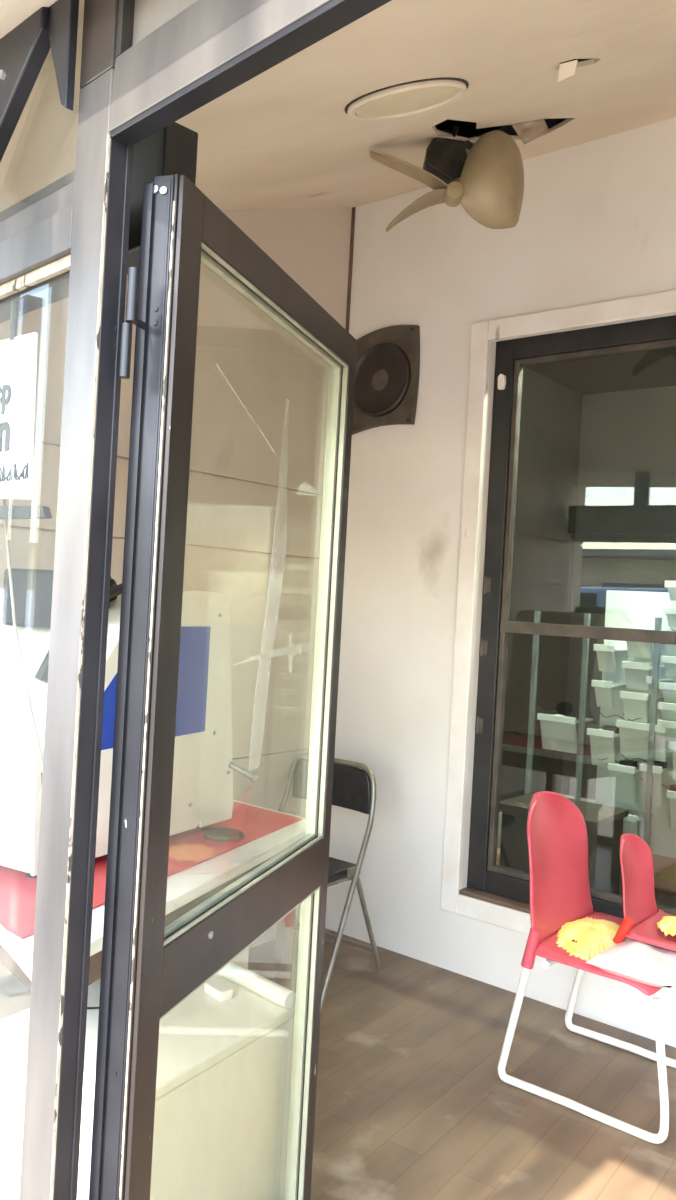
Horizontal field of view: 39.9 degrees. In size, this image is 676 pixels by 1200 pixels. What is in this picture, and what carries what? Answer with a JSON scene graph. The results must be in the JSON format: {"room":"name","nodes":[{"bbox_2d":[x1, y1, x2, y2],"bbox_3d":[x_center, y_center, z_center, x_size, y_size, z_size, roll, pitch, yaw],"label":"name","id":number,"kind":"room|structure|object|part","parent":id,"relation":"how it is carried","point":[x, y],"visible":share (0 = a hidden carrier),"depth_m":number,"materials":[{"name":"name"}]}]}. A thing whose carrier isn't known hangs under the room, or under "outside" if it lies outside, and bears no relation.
{"room":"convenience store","nodes":[
{"label":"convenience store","id":0,"kind":"room"},
{"bbox_2d":[0,208,351,1019],"bbox_3d":[-0.843,-0.396,3.337,0.120,3.700,2.530,3,0,39],"label":"wall","id":1,"kind":"structure","parent":0,"point":[260,397],"depth_m":3.87,"materials":[{"name":"paint"}]},
{"bbox_2d":[3,499,42,783],"bbox_3d":[-0.594,-0.090,1.715,0.209,0.866,0.026,3,0,26],"label":"hanging cord","id":2,"kind":"object","parent":1,"relation":"hanging from","point":[4,500],"visible":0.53,"depth_m":1.69,"materials":[{"name":"white plastic"}]},
{"bbox_2d":[0,181,74,299],"bbox_3d":[-0.964,0.399,1.918,0.050,2.100,1.527,3,0,-45],"label":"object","id":3,"kind":"structure","parent":1,"relation":"in","point":[61,265],"depth_m":1.45,"materials":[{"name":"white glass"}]},
{"bbox_2d":[0,300,51,518],"bbox_3d":[-0.642,-0.322,1.651,0.567,0.367,0.017,3,0,45],"label":"shop sign","id":4,"kind":"object","parent":3,"relation":"attached to","point":[18,355],"visible":1,"depth_m":1.53,"materials":[{"name":"white"}]},
{"bbox_2d":[0,122,197,322],"bbox_3d":[-0.801,-0.654,1.961,0.060,0.180,1.596,3,0,-45],"label":"trim","id":5,"kind":"structure","parent":1,"relation":"attached to","point":[172,149],"depth_m":1.42,"materials":[{"name":"black metal"}]},
{"bbox_2d":[0,0,675,211],"bbox_3d":[0.959,-1.226,1.688,4.720,1.096,2.910,3,0,39],"label":"ceiling","id":6,"kind":"structure","parent":0,"point":[284,137],"depth_m":2.30,"materials":[{"name":"beige paint"}]},
{"bbox_2d":[344,77,468,120],"bbox_3d":[0.172,-1.267,2.352,0.305,0.125,0.310,3,0,-16],"label":"ceiling light","id":7,"kind":"object","parent":6,"relation":"attached to","point":[410,98],"visible":0.98,"depth_m":2.31,"materials":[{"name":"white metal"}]},
{"bbox_2d":[369,126,523,231],"bbox_3d":[0.342,-1.358,2.955,0.496,0.391,0.231,3,0,0],"label":"ceiling fan","id":8,"kind":"object","parent":6,"relation":"hanging from","point":[486,177],"visible":0.95,"depth_m":2.88,"materials":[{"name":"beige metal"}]},
{"bbox_3d":[0.233,-1.331,2.900,0.280,0.121,0.098,3,0,0],"label":"blade","id":9,"kind":"part","parent":8,"relation":"part of","materials":[{"name":"plastic"}]},
{"bbox_3d":[0.259,-1.221,2.912,0.220,0.107,0.116,3,0,9],"label":"blade","id":10,"kind":"part","parent":8,"relation":"part of","materials":[{"name":"plastic"}]},
{"bbox_3d":[0.353,-1.389,3.000,0.151,0.135,0.140,3,0,0],"label":"motor","id":11,"kind":"part","parent":8,"relation":"part of","materials":[{"name":"black metal"}]},
{"bbox_3d":[0.485,-1.320,2.881,0.225,0.309,0.075,3,0,-11],"label":"blade","id":12,"kind":"part","parent":8,"relation":"part of","materials":[{"name":"plastic"}]},
{"bbox_2d":[438,135,473,144],"bbox_3d":[0.385,-1.466,2.972,0.076,0.068,0.170,3,0,27],"label":"flap","id":13,"kind":"object","parent":6,"relation":"attached to","point":[445,137],"visible":0.64,"depth_m":2.91,"materials":[{"name":"beige"}]},
{"bbox_2d":[512,119,549,144],"bbox_3d":[0.621,-1.514,2.990,0.093,0.034,0.121,3,0,25],"label":"flap","id":14,"kind":"object","parent":6,"relation":"attached to","point":[527,132],"visible":1,"depth_m":3.00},
{"bbox_2d":[558,60,577,81],"bbox_3d":[0.563,-1.297,2.280,0.048,0.039,0.026,3,0,18],"label":"flap","id":15,"kind":"object","parent":6,"relation":"attached to","point":[567,69],"visible":1,"depth_m":2.28,"materials":[{"name":"beige"}]},
{"bbox_2d":[248,848,675,1199],"bbox_3d":[2.140,1.678,3.341,4.900,0.120,7.200,3,0,39],"label":"floor","id":16,"kind":"structure","parent":0,"point":[413,1102],"depth_m":2.87,"materials":[{"name":"brown wood"}]},
{"bbox_2d":[20,68,113,1199],"bbox_3d":[-0.394,0.367,1.342,0.038,2.225,0.091,3,0,-45],"label":"pillar","id":17,"kind":"structure","parent":16,"relation":"on","point":[94,98],"depth_m":1.33,"materials":[{"name":"paint"}]},
{"bbox_2d":[0,0,78,161],"bbox_3d":[-0.514,-0.837,1.472,0.032,0.284,0.356,3,0,-45],"label":"strut","id":18,"kind":"object","parent":17,"relation":"attached to","point":[24,50],"visible":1,"depth_m":1.42,"materials":[{"name":"black metal"}]},
{"bbox_2d":[80,0,117,88],"bbox_3d":[-0.319,-1.006,1.342,0.038,0.525,0.091,3,0,-45],"label":"trim","id":19,"kind":"structure","parent":17,"relation":"on","point":[98,57],"depth_m":1.33,"materials":[{"name":"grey metal"}]},
{"bbox_2d":[89,174,356,1199],"bbox_3d":[-0.182,0.426,1.720,0.064,2.070,0.908,3,0,18],"label":"door","id":20,"kind":"structure","parent":17,"relation":"attached to","point":[149,967],"depth_m":1.37,"materials":[{"name":"brown metal"}]},
{"bbox_2d":[114,326,117,349],"bbox_3d":[-0.311,-0.370,1.315,0.010,0.035,0.004,3,0,-45],"label":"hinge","id":21,"kind":"structure","parent":20,"relation":"attached to","point":[116,327],"depth_m":1.31,"materials":[{"name":"black metal"}]},
{"bbox_3d":[-0.171,0.583,1.758,0.045,0.107,0.736,3,0,18],"label":"rail","id":22,"kind":"part","parent":20,"relation":"part of","materials":[{"name":"brown metal"}]},
{"bbox_3d":[-0.102,-0.571,1.779,0.045,0.070,0.780,3,0,18],"label":"rail","id":23,"kind":"part","parent":20,"relation":"part of","materials":[{"name":"brown metal"}]},
{"bbox_2d":[50,134,133,1199],"bbox_3d":[-0.361,0.418,1.308,0.035,2.127,0.006,3,0,-45],"label":"trim","id":24,"kind":"structure","parent":16,"relation":"on","point":[121,154],"depth_m":1.31,"materials":[{"name":"black metal"}]},
{"bbox_2d":[0,974,294,1199],"bbox_3d":[-0.432,1.202,2.090,0.460,0.552,0.545,3,0,33],"label":"cabinet","id":25,"kind":"object","parent":16,"relation":"on","point":[224,1068],"visible":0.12,"depth_m":1.96,"materials":[{"name":"beige metal"}]},
{"bbox_3d":[-0.418,0.940,2.090,0.460,0.026,0.545,3,0,33],"label":"lid","id":26,"kind":"part","parent":25,"relation":"part of","materials":[{"name":"white plastic"}]},
{"bbox_2d":[204,980,232,1000],"bbox_3d":[-0.282,0.923,2.197,0.036,0.022,0.070,3,0,-43],"label":"carton","id":27,"kind":"object","parent":25,"relation":"on","point":[216,989],"visible":0.99,"depth_m":2.18,"materials":[{"name":"white cardboard"}]},
{"bbox_2d":[217,961,295,1008],"bbox_3d":[-0.266,0.914,2.293,0.437,0.041,0.041,3,0,44],"label":"paper roll","id":28,"kind":"object","parent":25,"relation":"on","point":[262,986],"visible":0.5,"depth_m":2.20,"materials":[{"name":"white paper"}]},
{"bbox_2d":[0,800,304,991],"bbox_3d":[-0.615,1.079,2.618,1.139,0.779,1.329,3,0,39],"label":"work table","id":29,"kind":"object","parent":16,"relation":"on","point":[199,867],"visible":0.2,"depth_m":2.44,"materials":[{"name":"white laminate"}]},
{"bbox_2d":[0,568,257,877],"bbox_3d":[-0.707,0.296,2.708,0.633,0.774,0.872,3,0,30],"label":"machine","id":30,"kind":"object","parent":29,"relation":"on","point":[203,767],"visible":0.52,"depth_m":2.57,"materials":[{"name":"beige metal"}]},
{"bbox_3d":[-0.295,0.536,2.890,0.096,0.065,0.026,3,0,-15],"label":"lever","id":31,"kind":"part","parent":30,"relation":"part of","materials":[{"name":"metal"}]},
{"bbox_2d":[203,828,243,841],"bbox_3d":[-0.340,0.698,2.766,0.124,0.012,0.124,3,0,39],"label":"plate","id":32,"kind":"object","parent":29,"relation":"on","point":[215,834],"visible":1,"depth_m":2.74,"materials":[{"name":"white ceramic"}]},
{"bbox_3d":[-0.175,1.162,3.011,0.044,0.660,0.044,3,0,39],"label":"leg","id":33,"kind":"part","parent":29,"relation":"part of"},
{"bbox_2d":[232,947,248,968],"bbox_3d":[-0.578,1.246,3.003,0.470,0.450,0.370,3,0,39],"label":"storage box","id":34,"kind":"object","parent":16,"relation":"on","point":[242,959],"visible":0.02,"depth_m":2.98,"materials":[{"name":"white laminate"}]},
{"bbox_2d":[278,753,381,1012],"bbox_3d":[-0.113,1.067,3.689,0.538,0.844,0.529,3,0,39],"label":"folding chair","id":35,"kind":"object","parent":16,"relation":"on","point":[354,788],"visible":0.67,"depth_m":3.72,"materials":[{"name":"grey metal"}]},
{"bbox_3d":[-0.021,0.756,3.831,0.414,0.177,0.041,3,0,39],"label":"backrest","id":36,"kind":"part","parent":35,"relation":"part of","materials":[{"name":"black plastic"}]},
{"bbox_3d":[-0.047,1.263,3.827,0.444,0.456,0.218,3,0,39],"label":"frame","id":37,"kind":"part","parent":35,"relation":"part of","materials":[{"name":"grey metal"}]},
{"bbox_3d":[-0.185,1.044,3.646,0.430,0.035,0.370,3,0,39],"label":"seat","id":38,"kind":"part","parent":35,"relation":"part of","materials":[{"name":"black plastic"}]},
{"bbox_3d":[0.061,1.050,3.596,0.008,0.040,0.080,3,0,39],"label":"pivot plate","id":39,"kind":"part","parent":35,"relation":"part of","materials":[{"name":"grey metal"}]},
{"bbox_2d":[499,792,628,894],"bbox_3d":[1.019,1.252,4.282,0.480,0.610,0.380,3,0,39],"label":"table","id":40,"kind":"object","parent":16,"relation":"on","point":[604,823],"depth_m":4.21,"materials":[{"name":"paint"}]},
{"bbox_2d":[498,791,675,1143],"bbox_3d":[0.884,1.109,3.003,0.580,0.882,0.532,3,0,39],"label":"chair","id":41,"kind":"object","parent":16,"relation":"on","point":[557,837],"visible":0.77,"depth_m":3.05,"materials":[{"name":"plastic"}]},
{"bbox_2d":[521,927,540,968],"bbox_3d":[0.604,1.090,2.913,0.057,0.126,0.039,3,0,39],"label":"socket","id":42,"kind":"object","parent":41,"relation":"attached to","point":[533,945],"depth_m":2.90,"materials":[{"name":"red plastic"}]},
{"bbox_3d":[0.796,1.137,3.068,0.022,0.022,0.490,3,0,39],"label":"seat rail","id":43,"kind":"part","parent":41,"relation":"part of","materials":[{"name":"white paint"}]},
{"bbox_3d":[0.716,0.874,3.127,0.144,0.432,0.453,3,0,39],"label":"backrest","id":44,"kind":"part","parent":41,"relation":"part of","materials":[{"name":"red plastic"}]},
{"bbox_3d":[0.732,1.336,2.800,0.543,0.412,0.025,3,0,39],"label":"sled leg","id":45,"kind":"part","parent":41,"relation":"part of","materials":[{"name":"white paint"}]},
{"bbox_2d":[556,917,626,960],"bbox_3d":[0.825,1.082,3.010,0.237,0.058,0.412,3,0,24],"label":"cloth","id":46,"kind":"object","parent":41,"relation":"on","point":[585,938],"visible":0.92,"depth_m":2.94,"materials":[{"name":"yellow fabric"}]},
{"bbox_3d":[0.916,1.120,2.976,0.405,0.057,0.542,3,0,39],"label":"seat","id":47,"kind":"part","parent":41,"relation":"part of","materials":[{"name":"red plastic"}]},
{"bbox_3d":[1.039,1.352,3.185,0.543,0.412,0.025,3,0,39],"label":"sled leg","id":48,"kind":"part","parent":41,"relation":"part of","materials":[{"name":"white paint"}]},
{"bbox_2d":[586,938,675,987],"bbox_3d":[0.925,1.085,2.801,0.250,0.070,0.290,3,0,39],"label":"packet","id":49,"kind":"object","parent":41,"relation":"on","point":[641,962],"visible":0.95,"depth_m":2.73,"materials":[{"name":"white paper"}]},
{"bbox_3d":[1.022,1.145,2.887,0.022,0.022,0.490,3,0,39],"label":"seat rail","id":50,"kind":"part","parent":41,"relation":"part of","materials":[{"name":"white paint"}]},
{"bbox_2d":[525,580,675,858],"bbox_3d":[1.520,0.749,4.273,1.312,1.668,0.242,3,0,39],"label":"display rack","id":51,"kind":"object","parent":16,"relation":"on","point":[630,670],"visible":0.86,"depth_m":4.38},
{"bbox_2d":[539,707,578,719],"bbox_3d":[1.091,0.559,4.582,0.207,0.052,0.067,3,0,21],"label":"box","id":52,"kind":"object","parent":51,"relation":"on","point":[567,714],"visible":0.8,"depth_m":4.54,"materials":[{"name":"black paint"}]},
{"bbox_2d":[537,713,593,753],"bbox_3d":[1.119,0.652,4.590,0.200,0.178,0.215,3,0,39],"label":"tray","id":53,"kind":"object","parent":51,"relation":"on","point":[558,732],"depth_m":4.52,"materials":[{"name":"white plastic"}]},
{"bbox_2d":[577,720,618,733],"bbox_3d":[1.244,0.607,4.456,0.207,0.052,0.067,3,0,21],"label":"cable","id":54,"kind":"object","parent":51,"relation":"on","point":[615,729],"visible":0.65,"depth_m":4.42,"materials":[{"name":"black paint"}]},
{"bbox_2d":[587,728,619,766],"bbox_3d":[1.292,0.702,4.449,0.130,0.178,0.215,3,0,39],"label":"tray","id":55,"kind":"object","parent":51,"relation":"on","point":[604,744],"depth_m":4.39,"materials":[{"name":"white plastic"}]},
{"bbox_2d":[591,680,625,707],"bbox_3d":[1.302,0.447,4.452,0.100,0.128,0.215,3,0,39],"label":"tray","id":56,"kind":"object","parent":51,"relation":"on","point":[607,692],"depth_m":4.40,"materials":[{"name":"white plastic"}]},
{"bbox_2d":[593,644,627,671],"bbox_3d":[1.311,0.277,4.452,0.100,0.128,0.215,3,0,39],"label":"tray","id":57,"kind":"object","parent":51,"relation":"on","point":[610,657],"depth_m":4.40,"materials":[{"name":"white plastic"}]},
{"bbox_2d":[598,758,636,767],"bbox_3d":[1.306,0.761,4.400,0.207,0.052,0.067,3,0,21],"label":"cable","id":58,"kind":"object","parent":51,"relation":"on","point":[632,763],"visible":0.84,"depth_m":4.36,"materials":[{"name":"black paint"}]},
{"bbox_2d":[607,763,640,803],"bbox_3d":[1.370,0.856,4.380,0.130,0.178,0.215,3,0,39],"label":"tray","id":59,"kind":"object","parent":51,"relation":"on","point":[625,780],"depth_m":4.32,"materials":[{"name":"white plastic"}]},
{"bbox_2d":[599,803,652,835],"bbox_3d":[1.320,1.059,4.411,0.270,0.148,0.215,3,0,39],"label":"tray","id":60,"kind":"object","parent":51,"relation":"on","point":[633,823],"depth_m":4.41,"materials":[{"name":"white plastic"}]},
{"bbox_3d":[1.704,0.593,4.275,1.040,1.240,0.020,3,0,39],"label":"panel","id":61,"kind":"part","parent":51,"relation":"part of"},
{"bbox_2d":[626,641,652,657],"bbox_3d":[1.436,0.209,4.355,0.130,0.118,0.215,3,0,39],"label":"tray","id":62,"kind":"object","parent":51,"relation":"on","point":[635,649],"depth_m":4.30,"materials":[{"name":"white plastic"}]},
{"bbox_2d":[616,720,666,761],"bbox_3d":[1.444,0.650,4.330,0.230,0.168,0.215,3,0,39],"label":"tray","id":63,"kind":"object","parent":51,"relation":"on","point":[644,739],"depth_m":4.26,"materials":[{"name":"white plastic"}]},
{"bbox_2d":[620,691,663,723],"bbox_3d":[1.420,0.503,4.355,0.130,0.148,0.215,3,0,39],"label":"tray","id":64,"kind":"object","parent":51,"relation":"on","point":[636,704],"depth_m":4.29,"materials":[{"name":"white plastic"}]},
{"bbox_2d":[621,661,664,690],"bbox_3d":[1.428,0.354,4.355,0.130,0.128,0.215,3,0,39],"label":"tray","id":65,"kind":"object","parent":51,"relation":"on","point":[638,674],"depth_m":4.30,"materials":[{"name":"white plastic"}]},
{"bbox_2d":[621,754,666,768],"bbox_3d":[1.417,0.747,4.313,0.207,0.052,0.067,3,0,21],"label":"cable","id":66,"kind":"object","parent":51,"relation":"on","point":[663,765],"visible":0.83,"depth_m":4.27,"materials":[{"name":"black paint"}]},
{"bbox_2d":[639,764,672,806],"bbox_3d":[1.476,0.847,4.296,0.100,0.188,0.215,3,0,39],"label":"tray","id":67,"kind":"object","parent":51,"relation":"on","point":[654,793],"depth_m":4.23,"materials":[{"name":"white plastic"}]},
{"bbox_2d":[641,778,675,791],"bbox_3d":[1.489,0.851,4.250,0.207,0.052,0.067,3,0,21],"label":"box","id":68,"kind":"object","parent":51,"relation":"on","point":[671,787],"visible":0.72,"depth_m":4.22,"materials":[{"name":"black paint"}]},
{"bbox_2d":[646,676,672,702],"bbox_3d":[1.488,0.412,4.305,0.050,0.118,0.215,3,0,39],"label":"tray","id":69,"kind":"object","parent":51,"relation":"on","point":[654,683],"depth_m":4.23,"materials":[{"name":"white plastic"}]},
{"bbox_2d":[657,720,675,741],"bbox_3d":[1.618,0.599,4.192,0.290,0.098,0.215,3,0,39],"label":"tray","id":70,"kind":"object","parent":51,"relation":"on","point":[666,729],"depth_m":4.19,"materials":[{"name":"white plastic"}]},
{"bbox_2d":[658,702,675,721],"bbox_3d":[1.622,0.529,4.192,0.290,0.118,0.215,3,0,39],"label":"tray","id":71,"kind":"object","parent":51,"relation":"on","point":[668,709],"depth_m":4.19,"materials":[{"name":"white plastic"}]},
{"bbox_2d":[659,682,675,703],"bbox_3d":[1.627,0.430,4.192,0.290,0.098,0.215,3,0,39],"label":"tray","id":72,"kind":"object","parent":51,"relation":"on","point":[668,689],"depth_m":4.19,"materials":[{"name":"white plastic"}]},
{"bbox_2d":[660,656,675,677],"bbox_3d":[1.634,0.310,4.192,0.290,0.098,0.215,3,0,39],"label":"tray","id":73,"kind":"object","parent":51,"relation":"on","point":[669,662],"depth_m":4.19,"materials":[{"name":"white plastic"}]},
{"bbox_2d":[663,607,675,626],"bbox_3d":[1.646,0.085,4.192,0.290,0.088,0.215,3,0,39],"label":"tray","id":74,"kind":"object","parent":51,"relation":"on","point":[670,612],"depth_m":4.19,"materials":[{"name":"white plastic"}]},
{"bbox_2d":[664,580,675,600],"bbox_3d":[1.653,-0.035,4.192,0.290,0.088,0.215,3,0,39],"label":"tray","id":75,"kind":"object","parent":51,"relation":"on","point":[671,585],"depth_m":4.20,"materials":[{"name":"white plastic"}]},
{"bbox_2d":[665,644,675,656],"bbox_3d":[1.639,0.215,4.192,0.290,0.108,0.215,3,0,39],"label":"tray","id":76,"kind":"object","parent":51,"relation":"on","point":[670,648],"depth_m":4.20,"materials":[{"name":"white plastic"}]},
{"bbox_2d":[666,790,675,829],"bbox_3d":[1.623,0.950,4.174,0.230,0.178,0.215,3,0,39],"label":"tray","id":77,"kind":"object","parent":51,"relation":"on","point":[670,794],"depth_m":4.17,"materials":[{"name":"white plastic"}]},
{"bbox_2d":[669,741,675,779],"bbox_3d":[1.635,0.731,4.174,0.230,0.178,0.215,3,0,39],"label":"tray","id":78,"kind":"object","parent":51,"relation":"on","point":[672,744],"depth_m":4.17,"materials":[{"name":"white plastic"}]},
{"bbox_3d":[1.337,0.348,-0.378,0.050,2.450,1.400,3,0,-45],"label":"window","id":79,"kind":"structure","parent":16,"relation":"on","visible":0},
{"bbox_2d":[115,0,134,56],"bbox_3d":[-0.291,-0.867,1.303,0.014,0.220,0.026,3,0,45],"label":"trim","id":80,"kind":"structure","parent":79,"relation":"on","point":[125,16],"depth_m":1.29,"materials":[{"name":"black paint"}]},
{"bbox_2d":[133,0,197,44],"bbox_3d":[0.314,-0.834,0.713,0.013,0.220,1.678,3,0,-45],"label":"window pane","id":81,"kind":"structure","parent":79,"relation":"on","point":[149,15],"depth_m":1.27,"materials":[{"name":"beige glass"}]},
{"bbox_2d":[109,0,331,131],"bbox_3d":[0.293,-0.672,0.710,1.692,0.106,0.036,3,0,45],"label":"trim","id":82,"kind":"structure","parent":79,"relation":"attached to","point":[206,35],"depth_m":1.16,"materials":[{"name":"metal"}]},
{"bbox_2d":[110,0,391,145],"bbox_3d":[0.290,-0.615,0.711,1.692,0.008,0.034,3,0,45],"label":"trim","id":83,"kind":"structure","parent":79,"relation":"attached to","point":[334,15],"depth_m":1.10,"materials":[{"name":"black metal"}]},
{"bbox_2d":[325,117,675,1047],"bbox_3d":[1.875,-0.249,2.880,4.900,3.700,0.160,3,0,39],"label":"wall","id":84,"kind":"structure","parent":0,"point":[596,223],"depth_m":3.94,"materials":[{"name":"paint"}]},
{"bbox_2d":[346,207,355,331],"bbox_3d":[-0.016,-0.156,4.278,0.012,3.310,0.014,3,0,39],"label":"trim","id":85,"kind":"structure","parent":84,"relation":"attached to","point":[353,208],"depth_m":4.27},
{"bbox_2d":[352,325,419,434],"bbox_3d":[0.191,-0.976,4.123,0.374,0.470,0.048,3,0,39],"label":"loudspeaker","id":86,"kind":"object","parent":84,"relation":"attached to","point":[387,368],"visible":0.91,"depth_m":4.09,"materials":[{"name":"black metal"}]},
{"bbox_2d":[440,290,675,934],"bbox_3d":[1.492,0.122,3.143,2.451,2.428,0.162,3,0,39],"label":"window","id":87,"kind":"structure","parent":84,"relation":"in","point":[494,894],"depth_m":3.81,"materials":[{"name":"black paint"}]},
{"bbox_3d":[1.435,1.253,3.148,2.295,0.032,0.150,3,0,39],"label":"sill","id":88,"kind":"part","parent":87,"relation":"part of","materials":[{"name":"white paint"}]},
{"bbox_2d":[435,59,589,137],"bbox_3d":[0.969,-1.408,1.688,4.720,1.142,2.910,3,0,39],"label":"deck","id":89,"kind":"object","parent":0,"point":[466,129],"depth_m":3.67,"materials":[{"name":"black"}]},
{"bbox_2d":[499,366,675,811],"bbox_3d":[2.870,0.005,4.617,5.500,3.300,3.810,3,0,39],"label":"wall","id":90,"kind":"structure","parent":0,"point":[595,511],"depth_m":7.37,"materials":[{"name":"paint"}]},
{"bbox_2d":[525,347,675,394],"bbox_3d":[2.960,-1.667,4.617,5.500,0.050,3.810,3,0,39],"label":"ceiling","id":91,"kind":"structure","parent":0,"point":[651,368],"depth_m":6.91,"materials":[{"name":"paint"}]},
{"bbox_2d":[613,833,675,950],"bbox_3d":[1.057,0.933,2.959,0.329,0.312,0.334,3,0,39],"label":"chair","id":92,"kind":"object","parent":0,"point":[636,858],"visible":0.94,"depth_m":3.02,"materials":[{"name":"red plastic"}]},
{"bbox_2d":[613,916,633,943],"bbox_3d":[0.889,1.030,2.896,0.061,0.090,0.032,3,0,39],"label":"socket","id":93,"kind":"object","parent":92,"relation":"attached to","point":[625,930],"depth_m":2.89,"materials":[{"name":"plastic"}]},
{"bbox_3d":[0.959,0.905,3.027,0.089,0.268,0.272,3,0,39],"label":"backrest","id":94,"kind":"part","parent":92,"relation":"part of","materials":[{"name":"red plastic"}]},
{"bbox_3d":[1.082,1.055,2.933,0.246,0.027,0.319,3,0,39],"label":"seat","id":95,"kind":"part","parent":92,"relation":"part of","materials":[{"name":"red plastic"}]},
{"bbox_2d":[657,916,675,935],"bbox_3d":[1.097,1.025,2.922,0.174,0.035,0.207,3,0,39],"label":"cloth","id":96,"kind":"object","parent":92,"relation":"on","point":[667,924],"visible":1,"depth_m":2.90,"materials":[{"name":"yellow fabric"}]}
]}

